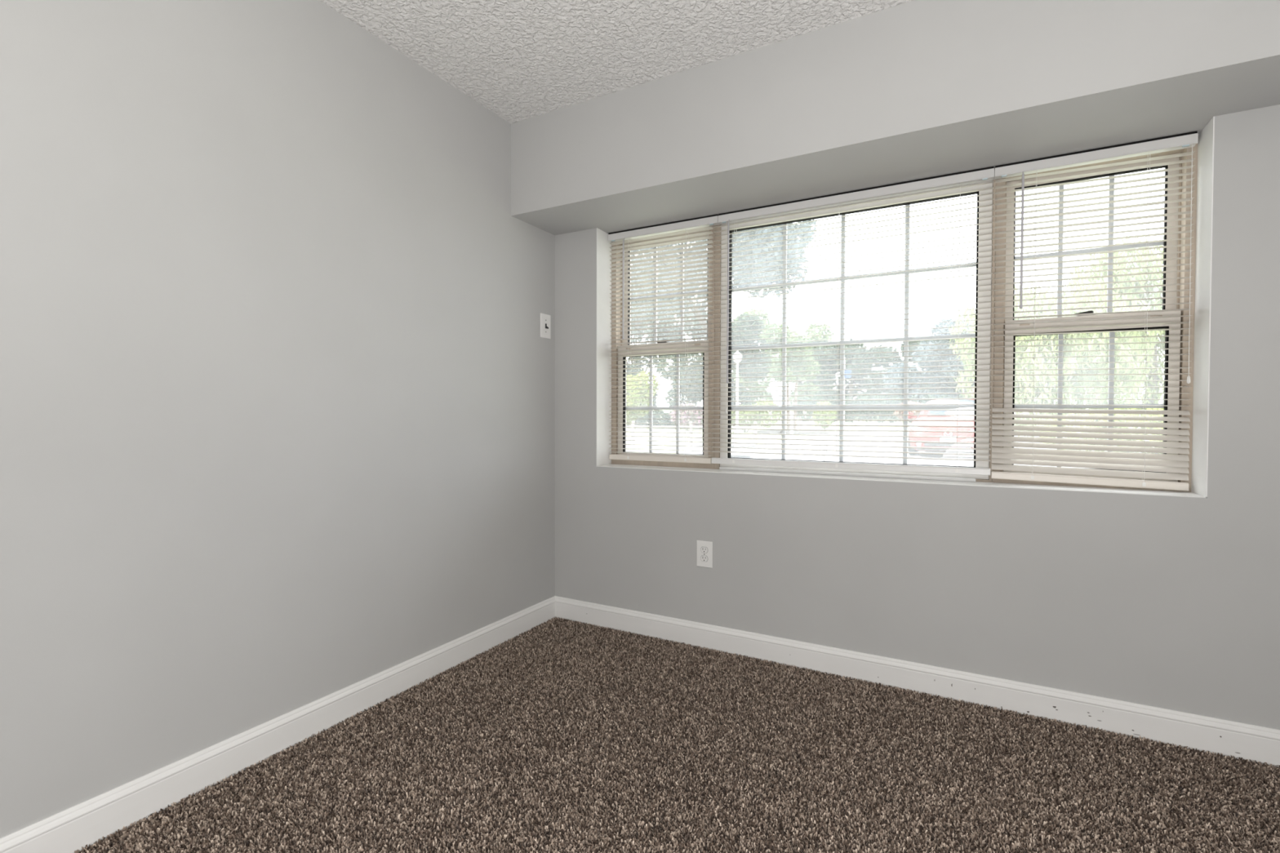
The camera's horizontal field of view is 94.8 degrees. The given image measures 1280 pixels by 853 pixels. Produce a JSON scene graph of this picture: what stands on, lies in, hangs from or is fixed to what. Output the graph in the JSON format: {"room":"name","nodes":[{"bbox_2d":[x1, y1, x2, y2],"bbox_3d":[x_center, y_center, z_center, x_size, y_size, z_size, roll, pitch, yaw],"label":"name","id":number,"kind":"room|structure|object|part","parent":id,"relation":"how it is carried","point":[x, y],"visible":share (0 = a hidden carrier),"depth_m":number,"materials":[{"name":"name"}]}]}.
{"room":"empty room","nodes":[
{"label":"empty room","id":0,"kind":"room"},
{"bbox_2d":[0,0,555,838],"bbox_3d":[-1.412,-0.188,1.552,0.200,2.440,4.160,1,1,29],"label":"wall","id":1,"kind":"structure","parent":0,"point":[277,369],"depth_m":1.74,"materials":[{"name":"paint"}]},
{"bbox_2d":[0,595,555,852],"bbox_3d":[-1.336,0.978,1.494,0.015,0.112,3.700,1,1,29],"label":"baseboard","id":2,"kind":"structure","parent":1,"relation":"attached to","point":[72,828],"depth_m":1.75,"materials":[{"name":"white paint"}]},
{"bbox_2d":[540,312,551,338],"bbox_3d":[-0.478,-0.515,3.015,0.020,0.123,0.082,1,1,29],"label":"light switch","id":3,"kind":"object","parent":1,"relation":"attached to","point":[545,319],"visible":1,"depth_m":3.02,"materials":[{"name":"white plastic"}]},
{"bbox_2d":[320,0,912,124],"bbox_3d":[0.103,-1.489,0.698,3.650,0.200,4.160,1,1,29],"label":"ceiling","id":4,"kind":"structure","parent":0,"point":[518,60],"depth_m":2.13,"materials":[{"name":"white paint"}]},
{"bbox_2d":[79,617,1279,852],"bbox_3d":[0.096,1.125,0.743,3.650,0.150,4.160,1,1,29],"label":"floor","id":5,"kind":"structure","parent":0,"point":[438,680],"depth_m":1.68,"materials":[{"name":"brown carpet"}]},
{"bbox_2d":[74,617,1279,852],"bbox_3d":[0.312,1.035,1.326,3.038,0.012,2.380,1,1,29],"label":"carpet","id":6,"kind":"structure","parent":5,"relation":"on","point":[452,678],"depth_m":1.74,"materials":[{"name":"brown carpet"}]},
{"bbox_2d":[511,0,1279,235],"bbox_3d":[0.897,-1.197,2.148,3.250,0.431,0.341,1,1,29],"label":"soffit","id":7,"kind":"structure","parent":0,"point":[913,85],"depth_m":2.01,"materials":[{"name":"paint"}]},
{"bbox_2d":[555,104,1279,729],"bbox_3d":[1.039,-0.197,2.429,3.250,2.440,0.260,1,1,29],"label":"wall","id":8,"kind":"structure","parent":0,"point":[1163,602],"depth_m":2.14,"materials":[{"name":"paint"}]},
{"bbox_2d":[611,225,715,469],"bbox_3d":[0.129,-0.398,3.001,0.578,1.201,0.110,1,1,29],"label":"window","id":9,"kind":"structure","parent":8,"relation":"in","point":[616,416],"depth_m":2.99,"materials":[{"name":"beige plastic"}]},
{"bbox_3d":[0.115,-0.124,2.982,0.510,0.593,0.036,1,1,29],"label":"sash","id":10,"kind":"part","parent":9,"relation":"part of","materials":[{"name":"white plastic"}]},
{"bbox_3d":[0.138,-0.671,3.013,0.514,0.587,0.036,1,1,29],"label":"sash","id":11,"kind":"part","parent":9,"relation":"part of","materials":[{"name":"white plastic"}]},
{"bbox_2d":[696,540,712,568],"bbox_3d":[0.295,0.585,2.698,0.078,0.120,0.008,1,1,29],"label":"power outlet","id":12,"kind":"object","parent":8,"relation":"attached to","point":[704,548],"visible":1,"depth_m":2.69,"materials":[{"name":"white plastic"}]},
{"bbox_2d":[700,555,707,561],"bbox_3d":[0.294,0.605,2.696,0.036,0.029,0.003,1,1,29],"label":"receptacle","id":13,"kind":"object","parent":12,"relation":"attached to","point":[703,557],"depth_m":2.70,"materials":[{"name":"white plastic"}]},
{"bbox_2d":[700,546,707,553],"bbox_3d":[0.294,0.565,2.695,0.036,0.028,0.003,1,1,29],"label":"receptacle","id":14,"kind":"object","parent":12,"relation":"attached to","point":[703,549],"depth_m":2.69,"materials":[{"name":"white plastic"}]},
{"bbox_2d":[714,179,995,482],"bbox_3d":[0.879,-0.388,2.575,1.146,1.201,0.132,1,1,29],"label":"window","id":15,"kind":"structure","parent":8,"relation":"in","point":[910,475],"depth_m":2.49,"materials":[{"name":"beige plastic"}]},
{"bbox_2d":[595,116,1214,497],"bbox_3d":[0.851,-0.387,2.523,2.306,1.201,0.251,1,1,29],"label":"window","id":16,"kind":"structure","parent":8,"relation":"in","point":[1179,274],"depth_m":2.09,"materials":[{"name":"beige plastic"}]},
{"bbox_2d":[608,213,720,463],"bbox_3d":[0.103,-0.411,2.917,0.602,1.170,0.058,1,1,29],"label":"window blind","id":17,"kind":"object","parent":16,"relation":"attached to","point":[708,220],"visible":1,"depth_m":2.92,"materials":[{"name":"white plastic"}]},
{"bbox_3d":[-0.054,-0.404,3.011,0.001,1.112,0.028,1,1,29],"label":"ladder cord","id":18,"kind":"part","parent":17,"relation":"part of","materials":[{"name":"white fabric"}]},
{"bbox_3d":[0.092,0.160,2.940,0.566,0.027,0.019,1,1,29],"label":"rail","id":19,"kind":"part","parent":17,"relation":"part of","materials":[{"name":"beige plastic"}]},
{"bbox_3d":[0.227,-0.401,2.857,0.001,1.112,0.028,1,1,29],"label":"ladder cord","id":20,"kind":"part","parent":17,"relation":"part of","materials":[{"name":"white fabric"}]},
{"bbox_2d":[711,166,994,475],"bbox_3d":[0.840,-0.403,2.512,1.138,1.168,0.058,1,1,29],"label":"window blind","id":21,"kind":"object","parent":16,"relation":"attached to","point":[985,174],"visible":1,"depth_m":2.46,"materials":[{"name":"white plastic"}]},
{"bbox_3d":[0.402,-0.507,2.734,0.010,0.894,0.010,1,1,29],"label":"lift cord","id":22,"kind":"part","parent":21,"relation":"part of","materials":[{"name":"white fabric"}]},
{"bbox_3d":[0.441,-0.399,2.739,0.001,1.110,0.028,1,1,29],"label":"ladder cord","id":23,"kind":"part","parent":21,"relation":"part of","materials":[{"name":"white fabric"}]},
{"bbox_3d":[0.846,-0.394,2.516,0.001,1.110,0.028,1,1,29],"label":"ladder cord","id":24,"kind":"part","parent":21,"relation":"part of","materials":[{"name":"white fabric"}]},
{"bbox_3d":[0.842,0.167,2.527,1.138,0.027,0.019,1,1,29],"label":"rail","id":25,"kind":"part","parent":21,"relation":"part of","materials":[{"name":"white plastic"}]},
{"bbox_3d":[1.243,-0.389,2.298,0.001,1.110,0.028,1,1,29],"label":"ladder cord","id":26,"kind":"part","parent":21,"relation":"part of","materials":[{"name":"white fabric"}]},
{"bbox_3d":[1.627,-0.106,2.150,0.511,0.593,0.036,1,1,29],"label":"sash","id":27,"kind":"part","parent":16,"relation":"part of","materials":[{"name":"white plastic"}]},
{"bbox_3d":[1.651,-0.652,2.181,0.516,0.587,0.036,1,1,29],"label":"sash","id":28,"kind":"part","parent":16,"relation":"part of","materials":[{"name":"white plastic"}]},
{"bbox_2d":[991,130,1198,491],"bbox_3d":[1.591,-0.382,2.099,0.574,1.191,0.058,1,1,29],"label":"window blind","id":29,"kind":"object","parent":16,"relation":"attached to","point":[1152,463],"visible":1,"depth_m":2.09,"materials":[{"name":"white plastic"}]},
{"bbox_3d":[1.459,-0.380,2.179,0.001,1.124,0.028,1,1,29],"label":"ladder cord","id":30,"kind":"part","parent":29,"relation":"part of","materials":[{"name":"white fabric"}]},
{"bbox_3d":[1.592,0.194,2.115,0.568,0.039,0.019,1,1,29],"label":"rail","id":31,"kind":"part","parent":29,"relation":"part of","materials":[{"name":"beige plastic"}]},
{"bbox_3d":[1.740,-0.373,2.025,0.001,1.131,0.028,1,1,29],"label":"ladder cord","id":32,"kind":"part","parent":29,"relation":"part of","materials":[{"name":"white fabric"}]},
{"bbox_3d":[1.824,-0.540,1.951,0.010,0.794,0.010,1,1,29],"label":"lift cord","id":33,"kind":"part","parent":29,"relation":"part of","materials":[{"name":"white fabric"}]},
{"bbox_2d":[555,595,1279,767],"bbox_3d":[0.970,0.969,2.329,3.250,0.112,0.015,1,1,29],"label":"baseboard","id":34,"kind":"structure","parent":8,"relation":"attached to","point":[1212,735],"depth_m":2.19,"materials":[{"name":"white paint"}]},
{"label":"outside","id":35,"kind":"structure","parent":0,"visible":0},
{"bbox_2d":[626,408,1156,453],"bbox_3d":[22.516,-0.819,44.845,120.000,2.760,94.700,1,1,29],"label":"ground","id":36,"kind":"structure","parent":35,"point":[798,422],"depth_m":24.87,"materials":[{"name":"grey concrete"}]},
{"bbox_2d":[626,370,659,428],"bbox_3d":[-0.326,-1.312,29.472,2.689,3.028,1.725,1,1,29],"label":"shrub","id":37,"kind":"object","parent":36,"relation":"on","point":[634,415],"visible":0.57,"depth_m":29.00,"materials":[{"name":"green plant"}]},
{"bbox_2d":[626,310,687,422],"bbox_3d":[-0.053,-4.160,35.392,6.106,8.281,4.079,1,1,43],"label":"tree","id":38,"kind":"object","parent":36,"relation":"on","point":[664,360],"visible":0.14,"depth_m":34.46,"materials":[{"name":"green plant"}]},
{"bbox_2d":[626,409,702,428],"bbox_3d":[1.420,-0.371,30.595,7.286,1.096,1.198,1,1,29],"label":"hedge","id":39,"kind":"object","parent":36,"relation":"on","point":[660,414],"visible":0.21,"depth_m":30.55,"materials":[{"name":"green plant"}]},
{"bbox_2d":[668,402,702,430],"bbox_3d":[2.553,-0.477,28.059,2.459,1.429,1.326,1,1,29],"label":"car","id":40,"kind":"object","parent":36,"relation":"on","point":[695,414],"visible":0.55,"depth_m":27.82,"materials":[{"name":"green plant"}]},
{"bbox_2d":[626,420,756,447],"bbox_3d":[0.676,0.263,18.695,6.260,0.880,0.110,1,1,29],"label":"rail fence","id":41,"kind":"object","parent":36,"relation":"on","point":[633,421],"visible":0.51,"depth_m":18.30,"materials":[{"name":"white wood"}]},
{"bbox_3d":[-0.222,0.252,19.189,0.102,0.880,0.102,0,1,6],"label":"post","id":42,"kind":"part","parent":41,"relation":"part of","materials":[{"name":"white wood"}]},
{"bbox_3d":[0.677,0.003,18.692,2.050,0.058,0.058,1,1,29],"label":"rail","id":43,"kind":"part","parent":41,"relation":"part of","materials":[{"name":"white wood"}]},
{"bbox_3d":[0.677,0.297,18.697,2.050,0.070,0.058,1,1,29],"label":"rail","id":44,"kind":"part","parent":41,"relation":"part of","materials":[{"name":"white wood"}]},
{"bbox_3d":[1.575,0.274,18.201,0.102,0.880,0.102,-1,1,-39],"label":"post","id":45,"kind":"part","parent":41,"relation":"part of","materials":[{"name":"white wood"}]},
{"bbox_3d":[2.474,0.019,17.704,2.050,0.069,0.058,1,1,29],"label":"rail","id":46,"kind":"part","parent":41,"relation":"part of","materials":[{"name":"white wood"}]},
{"bbox_3d":[3.371,0.296,17.214,0.102,0.880,0.102,0,1,6],"label":"post","id":47,"kind":"part","parent":41,"relation":"part of","materials":[{"name":"white wood"}]},
{"bbox_2d":[662,310,772,413],"bbox_3d":[4.950,-3.961,38.907,7.845,7.459,4.505,0,1,12],"label":"tree","id":48,"kind":"object","parent":36,"relation":"on","point":[691,391],"visible":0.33,"depth_m":37.73,"materials":[{"name":"green plant"}]},
{"bbox_2d":[631,219,817,333],"bbox_3d":[1.872,-4.797,22.471,9.554,10.628,8.072,0,1,11],"label":"shade tree","id":49,"kind":"object","parent":36,"relation":"on","point":[809,224],"visible":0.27,"depth_m":20.25,"materials":[{"name":"green plant"}]},
{"bbox_2d":[683,442,769,458],"bbox_3d":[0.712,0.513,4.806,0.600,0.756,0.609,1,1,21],"label":"car","id":50,"kind":"object","parent":36,"relation":"on","point":[735,445],"visible":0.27,"depth_m":4.59,"materials":[{"name":"grey metal"}]},
{"bbox_2d":[733,351,742,432],"bbox_3d":[4.128,-1.439,24.988,0.400,3.550,0.400,1,1,29],"label":"lamp post","id":51,"kind":"object","parent":36,"relation":"on","point":[735,357],"visible":0.76,"depth_m":24.94,"materials":[{"name":"white metal"}]},
{"bbox_3d":[4.128,-1.189,24.992,0.118,3.050,0.118,1,1,29],"label":"post","id":52,"kind":"part","parent":51,"relation":"part of","materials":[{"name":"white metal"}]},
{"bbox_2d":[706,307,777,417],"bbox_3d":[8.583,-5.307,49.490,6.524,9.140,7.114,1,1,29],"label":"tree","id":53,"kind":"object","parent":36,"relation":"on","point":[753,313],"visible":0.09,"depth_m":47.82,"materials":[{"name":"green plant"}]},
{"bbox_2d":[731,399,782,432],"bbox_3d":[4.729,-0.460,26.054,3.196,1.516,1.158,1,1,29],"label":"shrub","id":54,"kind":"object","parent":36,"relation":"on","point":[757,402],"visible":0.41,"depth_m":25.61,"materials":[{"name":"green plant"}]},
{"bbox_2d":[752,430,830,434],"bbox_3d":[6.455,0.212,25.104,3.400,0.149,1.800,1,1,29],"label":"mulch bed","id":55,"kind":"object","parent":36,"relation":"on","point":[795,432],"visible":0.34,"depth_m":24.41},
{"bbox_2d":[767,334,821,429],"bbox_3d":[6.482,-1.767,25.006,2.267,4.150,2.029,1,1,29],"label":"tree","id":56,"kind":"object","parent":55,"relation":"on","point":[800,348],"visible":0.62,"depth_m":24.73,"materials":[{"name":"green plant"}]},
{"bbox_3d":[6.485,-2.815,24.988,2.267,2.053,2.029,1,1,29],"label":"crown","id":57,"kind":"part","parent":56,"relation":"part of","materials":[{"name":"green plant"}]},
{"bbox_2d":[790,412,793,434],"bbox_3d":[6.105,-0.095,23.693,0.150,0.930,0.150,1,1,29],"label":"marker post","id":58,"kind":"object","parent":36,"relation":"on","point":[791,413],"visible":0.66,"depth_m":23.65,"materials":[{"name":"white paint"}]},
{"bbox_2d":[786,420,802,459],"bbox_3d":[3.141,0.337,11.982,0.340,0.951,0.036,1,1,29],"label":"notice sign","id":59,"kind":"object","parent":36,"relation":"on","point":[791,442],"visible":0.68,"depth_m":11.97,"materials":[{"name":"grey metal"}]},
{"bbox_3d":[3.136,0.428,11.974,0.340,0.330,0.012,1,1,29],"label":"sign panel","id":60,"kind":"part","parent":59,"relation":"part of","materials":[{"name":"white paint"}]},
{"bbox_2d":[759,321,838,414],"bbox_3d":[15.267,-5.486,55.120,8.133,8.856,6.879,1,1,29],"label":"tree","id":61,"kind":"object","parent":36,"relation":"on","point":[828,331],"visible":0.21,"depth_m":54.20,"materials":[{"name":"green plant"}]},
{"bbox_2d":[812,401,837,429],"bbox_3d":[8.245,-0.455,26.383,1.119,1.366,1.064,1,1,29],"label":"shrub","id":62,"kind":"object","parent":36,"relation":"on","point":[815,417],"visible":0.53,"depth_m":26.17,"materials":[{"name":"green plant"}]},
{"bbox_2d":[844,357,851,431],"bbox_3d":[8.718,-1.315,24.904,0.414,3.200,0.174,1,1,29],"label":"road sign","id":63,"kind":"object","parent":36,"relation":"on","point":[846,371],"visible":0.34,"depth_m":24.83,"materials":[{"name":"metal"}]},
{"bbox_3d":[8.690,-2.233,24.818,0.400,0.380,0.022,1,1,29],"label":"sign panel","id":64,"kind":"part","parent":63,"relation":"part of","materials":[{"name":"white"}]},
{"bbox_2d":[809,338,898,418],"bbox_3d":[15.501,-3.342,42.128,6.607,5.714,4.571,0,1,14],"label":"tree","id":65,"kind":"object","parent":36,"relation":"on","point":[861,345],"visible":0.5,"depth_m":41.51,"materials":[{"name":"green plant"}]},
{"bbox_2d":[796,394,969,422],"bbox_3d":[14.817,-1.032,34.172,11.588,1.771,1.176,1,1,29],"label":"hedge","id":66,"kind":"object","parent":36,"relation":"on","point":[877,402],"visible":0.25,"depth_m":34.83,"materials":[{"name":"green plant"}]},
{"bbox_2d":[864,336,929,417],"bbox_3d":[20.180,-3.586,43.931,6.852,6.120,4.689,1,1,29],"label":"tree","id":67,"kind":"object","parent":36,"relation":"on","point":[910,343],"visible":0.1,"depth_m":43.93,"materials":[{"name":"green plant"}]},
{"bbox_2d":[893,400,924,422],"bbox_3d":[14.744,-0.705,30.700,2.922,1.368,1.198,1,1,29],"label":"shrub","id":68,"kind":"object","parent":36,"relation":"on","point":[900,412],"visible":0.11,"depth_m":30.89,"materials":[{"name":"green plant"}]},
{"bbox_2d":[881,316,974,404],"bbox_3d":[18.127,-3.369,35.879,6.198,6.403,4.648,1,1,29],"label":"tree","id":69,"kind":"object","parent":36,"relation":"on","point":[940,324],"visible":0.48,"depth_m":35.39,"materials":[{"name":"green plant"}]},
{"bbox_2d":[919,382,1040,414],"bbox_3d":[27.727,-2.662,48.056,8.800,3.700,7.000,1,1,29],"label":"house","id":70,"kind":"structure","parent":36,"relation":"on","point":[973,390],"depth_m":44.13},
{"bbox_2d":[948,278,1161,436],"bbox_3d":[12.284,-1.928,17.936,4.409,5.048,5.078,0,1,-31],"label":"willow tree","id":71,"kind":"object","parent":36,"relation":"on","point":[1123,334],"visible":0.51,"depth_m":16.77,"materials":[{"name":"green plant"}]},
{"bbox_2d":[1039,402,1164,453],"bbox_3d":[11.987,0.085,13.964,4.378,1.318,1.284,1,1,29],"label":"shrub","id":72,"kind":"object","parent":36,"relation":"on","point":[1071,414],"visible":0.09,"depth_m":14.14,"materials":[{"name":"green plant"}]},
{"bbox_2d":[1062,234,1164,428],"bbox_3d":[20.017,-3.501,22.988,6.993,7.745,4.554,1,1,29],"label":"willow tree","id":73,"kind":"object","parent":36,"relation":"on","point":[1159,345],"visible":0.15,"depth_m":22.49,"materials":[{"name":"green plant"}]},
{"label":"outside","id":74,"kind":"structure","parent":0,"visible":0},
{"bbox_2d":[768,431,1162,468],"bbox_3d":[9.795,0.692,15.456,11.940,0.630,16.500,1,1,29],"label":"parking lot","id":75,"kind":"structure","parent":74,"point":[846,459],"depth_m":15.06,"materials":[{"name":"grey asphalt"}]},
{"bbox_2d":[819,444,827,461],"bbox_3d":[3.737,0.574,11.992,0.150,0.420,0.104,1,1,29],"label":"utility pedestal","id":76,"kind":"object","parent":75,"relation":"on","point":[823,447],"visible":0.83,"depth_m":11.96,"materials":[{"name":"grey metal"}]},
{"bbox_2d":[907,399,974,455],"bbox_3d":[8.101,0.000,15.213,2.120,1.439,4.476,1,1,31],"label":"car","id":77,"kind":"object","parent":75,"relation":"on","point":[951,401],"visible":0.46,"depth_m":13.66,"materials":[{"name":"red paint"}]},
{"bbox_2d":[907,412,916,418],"bbox_3d":[6.946,-0.282,15.080,0.266,0.185,0.120,1,1,31],"label":"mirror","id":78,"kind":"object","parent":77,"relation":"attached to","point":[908,413],"depth_m":15.04,"materials":[{"name":"red paint"}]},
{"bbox_2d":[933,435,961,436],"bbox_3d":[6.994,0.208,13.361,0.805,0.109,0.093,1,1,31],"label":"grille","id":79,"kind":"object","parent":77,"relation":"attached to","point":[934,435],"depth_m":13.32,"materials":[{"name":"white metal"}]},
{"bbox_3d":[6.970,0.307,13.321,0.320,0.115,0.016,1,1,31],"label":"license plate","id":80,"kind":"part","parent":77,"relation":"part of","materials":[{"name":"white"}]},
{"bbox_2d":[924,443,973,447],"bbox_3d":[6.986,0.416,13.351,1.000,0.095,0.046,1,1,31],"label":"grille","id":81,"kind":"object","parent":77,"relation":"attached to","point":[926,445],"depth_m":13.35,"materials":[{"name":"white metal"}]}
]}

